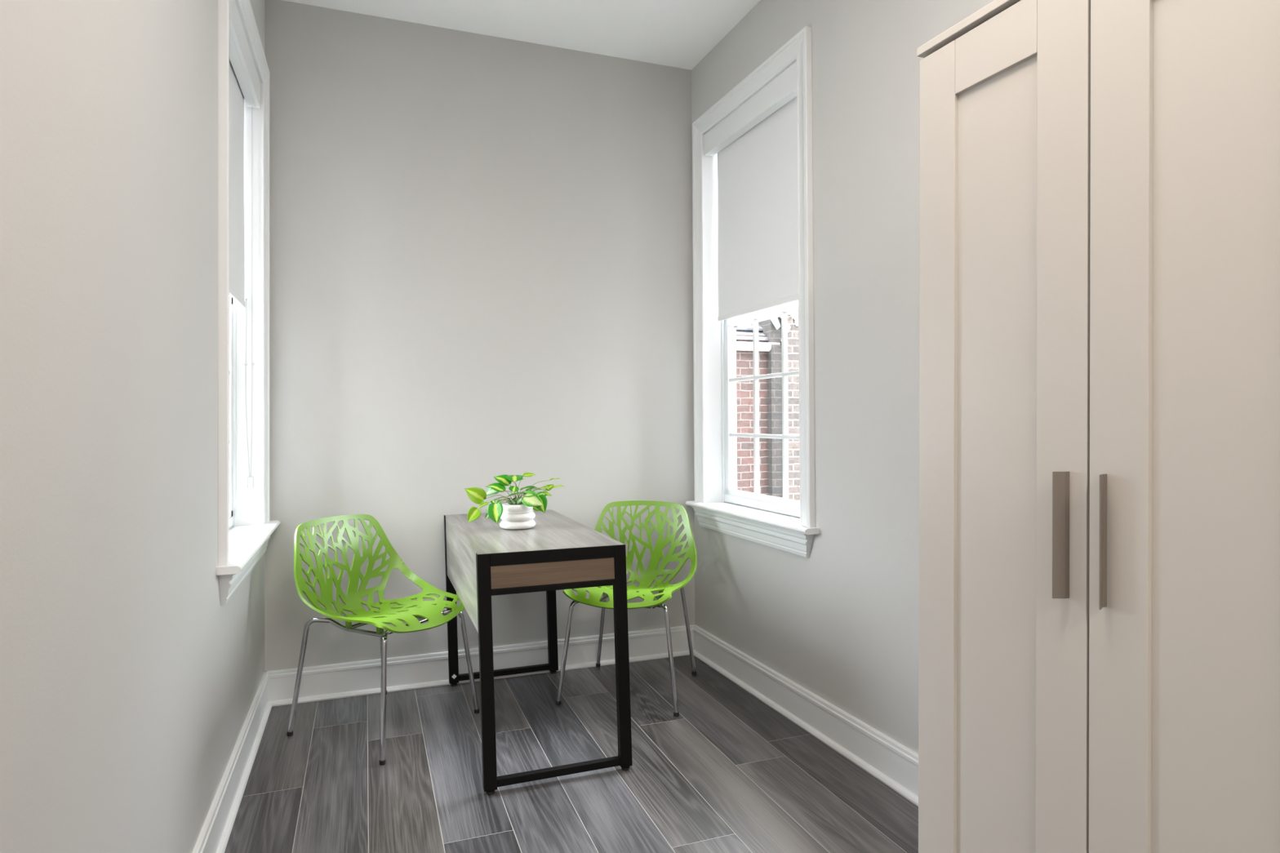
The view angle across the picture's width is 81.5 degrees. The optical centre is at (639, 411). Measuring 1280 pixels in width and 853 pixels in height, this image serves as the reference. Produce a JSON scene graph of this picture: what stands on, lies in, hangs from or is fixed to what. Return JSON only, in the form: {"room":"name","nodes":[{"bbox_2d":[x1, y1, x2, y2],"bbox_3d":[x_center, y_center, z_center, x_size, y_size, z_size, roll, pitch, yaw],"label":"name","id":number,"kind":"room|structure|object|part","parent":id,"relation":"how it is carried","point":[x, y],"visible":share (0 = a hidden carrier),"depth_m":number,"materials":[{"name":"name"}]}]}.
{"room":"dining room","nodes":[
{"label":"dining room","id":0,"kind":"room"},
{"bbox_2d":[0,0,264,852],"bbox_3d":[-0.591,-0.299,0.203,0.175,2.989,6.784,0,-1,-20],"label":"wall","id":1,"kind":"structure","parent":0,"point":[128,690],"depth_m":1.23,"materials":[{"name":"paint"}]},
{"bbox_2d":[191,671,271,852],"bbox_3d":[-0.435,1.122,0.083,0.031,0.142,6.484,0,-1,-20],"label":"baseboard","id":2,"kind":"structure","parent":1,"relation":"attached to","point":[215,833],"depth_m":2.31,"materials":[{"name":"paint"}]},
{"bbox_2d":[216,0,279,605],"bbox_3d":[-1.438,-0.424,2.589,0.233,1.992,1.048,0,-1,-20],"label":"window","id":3,"kind":"structure","parent":1,"relation":"in","point":[245,528],"depth_m":2.96,"materials":[{"name":"paint"}]},
{"bbox_3d":[-1.218,-0.490,2.185,0.026,1.870,0.085,0,-1,-20],"label":"casing","id":4,"kind":"part","parent":3,"relation":"part of","materials":[{"name":"paint"}]},
{"bbox_3d":[-1.489,-0.009,2.565,0.038,0.908,0.800,0,-1,-20],"label":"sash","id":5,"kind":"part","parent":3,"relation":"part of","materials":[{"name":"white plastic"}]},
{"bbox_2d":[229,0,260,488],"bbox_3d":[-1.427,-0.517,2.595,0.086,1.634,0.826,0,-1,-20],"label":"roller blind","id":6,"kind":"object","parent":3,"relation":"attached to","point":[244,80],"visible":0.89,"depth_m":2.76,"materials":[{"name":"fabric"}]},
{"bbox_3d":[-1.435,-0.428,2.586,0.009,0.026,0.760,0,-1,-20],"label":"rail","id":7,"kind":"part","parent":6,"relation":"part of","materials":[{"name":"white plastic"}]},
{"bbox_3d":[-1.569,-0.502,2.971,0.018,1.535,0.003,0,-1,-27],"label":"pull chain","id":8,"kind":"part","parent":6,"relation":"part of","materials":[{"name":"grey plastic"}]},
{"bbox_3d":[-1.556,-0.502,2.976,0.007,1.535,0.002,0,-1,6],"label":"pull chain","id":9,"kind":"part","parent":6,"relation":"part of","materials":[{"name":"grey plastic"}]},
{"bbox_3d":[-1.381,-1.377,2.622,0.026,0.085,0.998,0,-1,-20],"label":"casing","id":10,"kind":"part","parent":3,"relation":"part of","materials":[{"name":"paint"}]},
{"bbox_3d":[-1.534,-0.479,3.041,0.026,1.870,0.085,0,-1,-20],"label":"casing","id":11,"kind":"part","parent":3,"relation":"part of","materials":[{"name":"paint"}]},
{"bbox_2d":[264,0,694,671],"bbox_3d":[-0.688,-0.262,3.593,2.036,2.989,0.261,0,-1,-20],"label":"wall","id":12,"kind":"structure","parent":0,"point":[481,249],"depth_m":3.42,"materials":[{"name":"paint"}]},
{"bbox_2d":[264,624,693,706],"bbox_3d":[-0.642,1.159,3.443,1.976,0.142,0.031,0,-1,-20],"label":"baseboard","id":13,"kind":"structure","parent":12,"relation":"attached to","point":[362,677],"depth_m":3.34,"materials":[{"name":"paint"}]},
{"bbox_2d":[282,0,760,70],"bbox_3d":[0.606,-1.896,0.559,2.671,0.200,6.984,0,-1,-20],"label":"ceiling","id":14,"kind":"structure","parent":0,"point":[677,33],"depth_m":3.34,"materials":[{"name":"paint"}]},
{"bbox_2d":[224,654,918,852],"bbox_3d":[0.617,1.267,0.523,2.684,0.150,6.984,0,-1,-20],"label":"floor","id":15,"kind":"structure","parent":0,"point":[731,773],"depth_m":2.46,"materials":[{"name":"grey"}]},
{"bbox_2d":[287,514,479,765],"bbox_3d":[-1.004,0.826,2.900,0.582,0.801,0.560,-1,-1,27],"label":"chair","id":16,"kind":"object","parent":15,"relation":"on","point":[432,611],"visible":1,"depth_m":2.94,"materials":[{"name":"green plastic"}]},
{"bbox_3d":[-1.267,1.005,2.847,0.151,0.424,0.029,0,-1,-20],"label":"leg","id":17,"kind":"part","parent":16,"relation":"part of","materials":[{"name":"silver metal"}]},
{"bbox_3d":[-1.054,0.819,2.799,0.324,0.042,0.038,-1,-1,30],"label":"rail","id":18,"kind":"part","parent":16,"relation":"part of","materials":[{"name":"silver metal"}]},
{"bbox_3d":[-1.101,1.007,3.172,0.029,0.424,0.151,0,-1,-16],"label":"leg","id":19,"kind":"part","parent":16,"relation":"part of","materials":[{"name":"silver metal"}]},
{"bbox_3d":[-0.908,1.002,2.640,0.019,0.421,0.143,0,-1,-13],"label":"leg","id":20,"kind":"part","parent":16,"relation":"part of","materials":[{"name":"silver metal"}]},
{"bbox_3d":[-0.936,0.821,3.030,0.324,0.042,0.038,-1,-1,24],"label":"rail","id":21,"kind":"part","parent":16,"relation":"part of","materials":[{"name":"silver metal"}]},
{"bbox_3d":[-0.723,1.005,3.003,0.143,0.421,0.019,0,-1,-23],"label":"leg","id":22,"kind":"part","parent":16,"relation":"part of","materials":[{"name":"silver metal"}]},
{"bbox_2d":[444,509,632,795],"bbox_3d":[-0.455,0.841,2.935,0.518,0.766,1.060,0,-1,-20],"label":"desk","id":23,"kind":"object","parent":15,"relation":"on","point":[483,559],"visible":0.99,"depth_m":2.51,"materials":[{"name":"black"}]},
{"bbox_3d":[-0.848,0.841,3.339,0.062,0.751,0.030,0,-1,-20],"label":"leg","id":24,"kind":"part","parent":23,"relation":"part of","materials":[{"name":"black metal"}]},
{"bbox_3d":[-0.684,0.603,2.853,0.023,0.243,1.000,0,-1,-20],"label":"panel","id":25,"kind":"part","parent":23,"relation":"part of","materials":[{"name":"grey wood"}]},
{"bbox_3d":[-0.490,0.829,2.373,0.062,0.751,0.030,0,-1,-20],"label":"leg","id":26,"kind":"part","parent":23,"relation":"part of","materials":[{"name":"black metal"}]},
{"bbox_2d":[464,472,564,529],"bbox_3d":[-0.488,0.350,2.923,0.401,0.216,0.156,0,-1,-9],"label":"potted plant","id":27,"kind":"object","parent":23,"relation":"on","point":[517,513],"visible":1,"depth_m":2.89,"materials":[{"name":"green plant"}]},
{"bbox_3d":[-0.483,0.410,2.931,0.141,0.096,0.141,0,-1,-20],"label":"pot","id":28,"kind":"part","parent":27,"relation":"part of","materials":[{"name":"white ceramic"}]},
{"bbox_3d":[-0.287,0.473,2.452,0.417,0.040,0.030,0,-1,-20],"label":"rail","id":29,"kind":"part","parent":23,"relation":"part of","materials":[{"name":"black metal"}]},
{"bbox_3d":[-0.419,0.840,3.497,0.062,0.751,0.030,0,-1,-20],"label":"leg","id":30,"kind":"part","parent":23,"relation":"part of","materials":[{"name":"black metal"}]},
{"bbox_3d":[-0.284,0.530,2.449,0.417,0.073,0.016,0,-1,-20],"label":"drawer","id":31,"kind":"part","parent":23,"relation":"part of","materials":[{"name":"brown wood"}]},
{"bbox_3d":[-0.282,0.577,2.449,0.416,0.020,0.022,0,-1,-20],"label":"drawer rail","id":32,"kind":"part","parent":23,"relation":"part of","materials":[{"name":"black metal"}]},
{"bbox_3d":[-0.061,0.828,2.531,0.062,0.751,0.030,0,-1,-20],"label":"leg","id":33,"kind":"part","parent":23,"relation":"part of","materials":[{"name":"black metal"}]},
{"bbox_2d":[555,500,697,716],"bbox_3d":[-0.039,0.825,3.285,0.554,0.801,0.576,0,-1,14],"label":"chair","id":34,"kind":"object","parent":15,"relation":"on","point":[643,591],"visible":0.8,"depth_m":3.45,"materials":[{"name":"green plastic"}]},
{"bbox_3d":[-0.287,1.004,3.138,0.143,0.421,0.019,0,-1,-25],"label":"leg","id":35,"kind":"part","parent":34,"relation":"part of","materials":[{"name":"silver metal"}]},
{"bbox_3d":[-0.162,1.006,3.534,0.029,0.424,0.151,0,-1,-33],"label":"leg","id":36,"kind":"part","parent":34,"relation":"part of","materials":[{"name":"silver metal"}]},
{"bbox_3d":[-0.166,0.820,3.316,0.038,0.042,0.324,-1,-1,18],"label":"rail","id":37,"kind":"part","parent":34,"relation":"part of","materials":[{"name":"metal"}]},
{"bbox_3d":[0.109,1.001,3.036,0.019,0.421,0.143,0,-1,-36],"label":"leg","id":38,"kind":"part","parent":34,"relation":"part of","materials":[{"name":"silver metal"}]},
{"bbox_3d":[0.191,1.003,3.443,0.151,0.424,0.029,0,-1,-28],"label":"leg","id":39,"kind":"part","parent":34,"relation":"part of","materials":[{"name":"silver metal"}]},
{"bbox_2d":[916,0,1279,852],"bbox_3d":[1.029,0.197,1.170,0.459,2.000,1.203,0,-1,-24],"label":"wardrobe","id":40,"kind":"object","parent":15,"relation":"on","point":[1099,585],"visible":1,"depth_m":1.24,"materials":[{"name":"wood"}]},
{"bbox_3d":[1.040,-0.794,1.175,0.434,0.018,1.178,0,-1,-24],"label":"panel","id":41,"kind":"part","parent":40,"relation":"part of","materials":[{"name":"wood"}]},
{"bbox_3d":[0.700,0.188,1.456,0.006,1.697,0.223,0,-1,-24],"label":"door panel","id":42,"kind":"part","parent":40,"relation":"part of","materials":[{"name":"wood"}]},
{"bbox_3d":[0.697,0.188,1.455,0.042,1.917,0.416,0,-1,-20],"label":"door","id":43,"kind":"part","parent":40,"relation":"part of","materials":[{"name":"wood"}]},
{"bbox_3d":[0.738,0.216,1.300,0.032,0.222,0.009,0,-1,-6],"label":"handle","id":44,"kind":"part","parent":40,"relation":"part of","materials":[{"name":"silver metal"}]},
{"bbox_3d":[0.767,0.215,1.233,0.032,0.222,0.009,0,-1,-41],"label":"handle","id":45,"kind":"part","parent":40,"relation":"part of","materials":[{"name":"silver metal"}]},
{"bbox_3d":[0.854,0.184,1.095,0.019,1.917,0.417,0,-1,-24],"label":"door","id":46,"kind":"part","parent":40,"relation":"part of","materials":[{"name":"wood"}]},
{"bbox_3d":[0.857,0.184,1.097,0.006,1.697,0.223,0,-1,-24],"label":"door panel","id":47,"kind":"part","parent":40,"relation":"part of","materials":[{"name":"wood"}]},
{"bbox_2d":[691,0,994,753],"bbox_3d":[1.496,-0.302,0.975,0.175,2.989,6.790,0,-1,-22],"label":"wall","id":48,"kind":"structure","parent":0,"point":[840,622],"depth_m":2.62,"materials":[{"name":"paint"}]},
{"bbox_2d":[685,26,819,557],"bbox_3d":[0.527,-0.449,3.319,0.233,2.037,1.050,0,-1,-22],"label":"window","id":49,"kind":"structure","parent":48,"relation":"in","point":[785,524],"depth_m":3.43,"materials":[{"name":"paint"}]},
{"bbox_3d":[0.296,-0.504,3.719,0.028,1.915,0.085,0,-1,-20],"label":"casing","id":50,"kind":"part","parent":49,"relation":"part of","materials":[{"name":"paint"}]},
{"bbox_3d":[0.460,-1.425,3.304,0.026,0.085,0.999,0,-1,-22],"label":"casing","id":51,"kind":"part","parent":49,"relation":"part of","materials":[{"name":"paint"}]},
{"bbox_2d":[704,62,798,321],"bbox_3d":[0.513,-0.915,3.317,0.086,0.932,0.826,0,-1,-22],"label":"roller blind","id":52,"kind":"object","parent":49,"relation":"attached to","point":[755,145],"visible":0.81,"depth_m":3.29,"materials":[{"name":"fabric"}]},
{"bbox_3d":[0.527,-0.462,3.313,0.009,0.026,0.760,0,-1,-22],"label":"rail","id":53,"kind":"part","parent":52,"relation":"part of","materials":[{"name":"white fabric"}]},
{"bbox_3d":[0.583,-0.011,3.332,0.057,0.908,0.800,0,-1,-20],"label":"sash","id":54,"kind":"part","parent":49,"relation":"part of","materials":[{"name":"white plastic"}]},
{"bbox_3d":[0.611,-0.902,3.354,0.038,0.950,0.801,0,-1,-22],"label":"sash","id":55,"kind":"part","parent":49,"relation":"part of","materials":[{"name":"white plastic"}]},
{"bbox_3d":[0.634,-0.515,2.870,0.026,1.915,0.085,0,-1,-20],"label":"casing","id":56,"kind":"part","parent":49,"relation":"part of","materials":[{"name":"paint"}]},
{"bbox_2d":[693,624,918,805],"bbox_3d":[1.463,1.120,0.785,0.031,0.142,6.486,0,-1,-22],"label":"baseboard","id":57,"kind":"structure","parent":48,"relation":"attached to","point":[894,764],"depth_m":2.77,"materials":[{"name":"paint"}]},
{"bbox_3d":[-0.441,1.786,4.080,26.000,0.100,24.000,0,-1,-20],"label":"ground","id":58,"kind":"structure","parent":0,"visible":0},
{"bbox_2d":[736,312,799,501],"bbox_3d":[1.229,-0.337,7.481,3.700,3.200,1.050,0,-1,-20],"label":"brick building","id":59,"kind":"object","parent":58,"relation":"on","point":[770,351],"visible":0.22,"depth_m":7.01,"materials":[{"name":"red brick"}]}
]}

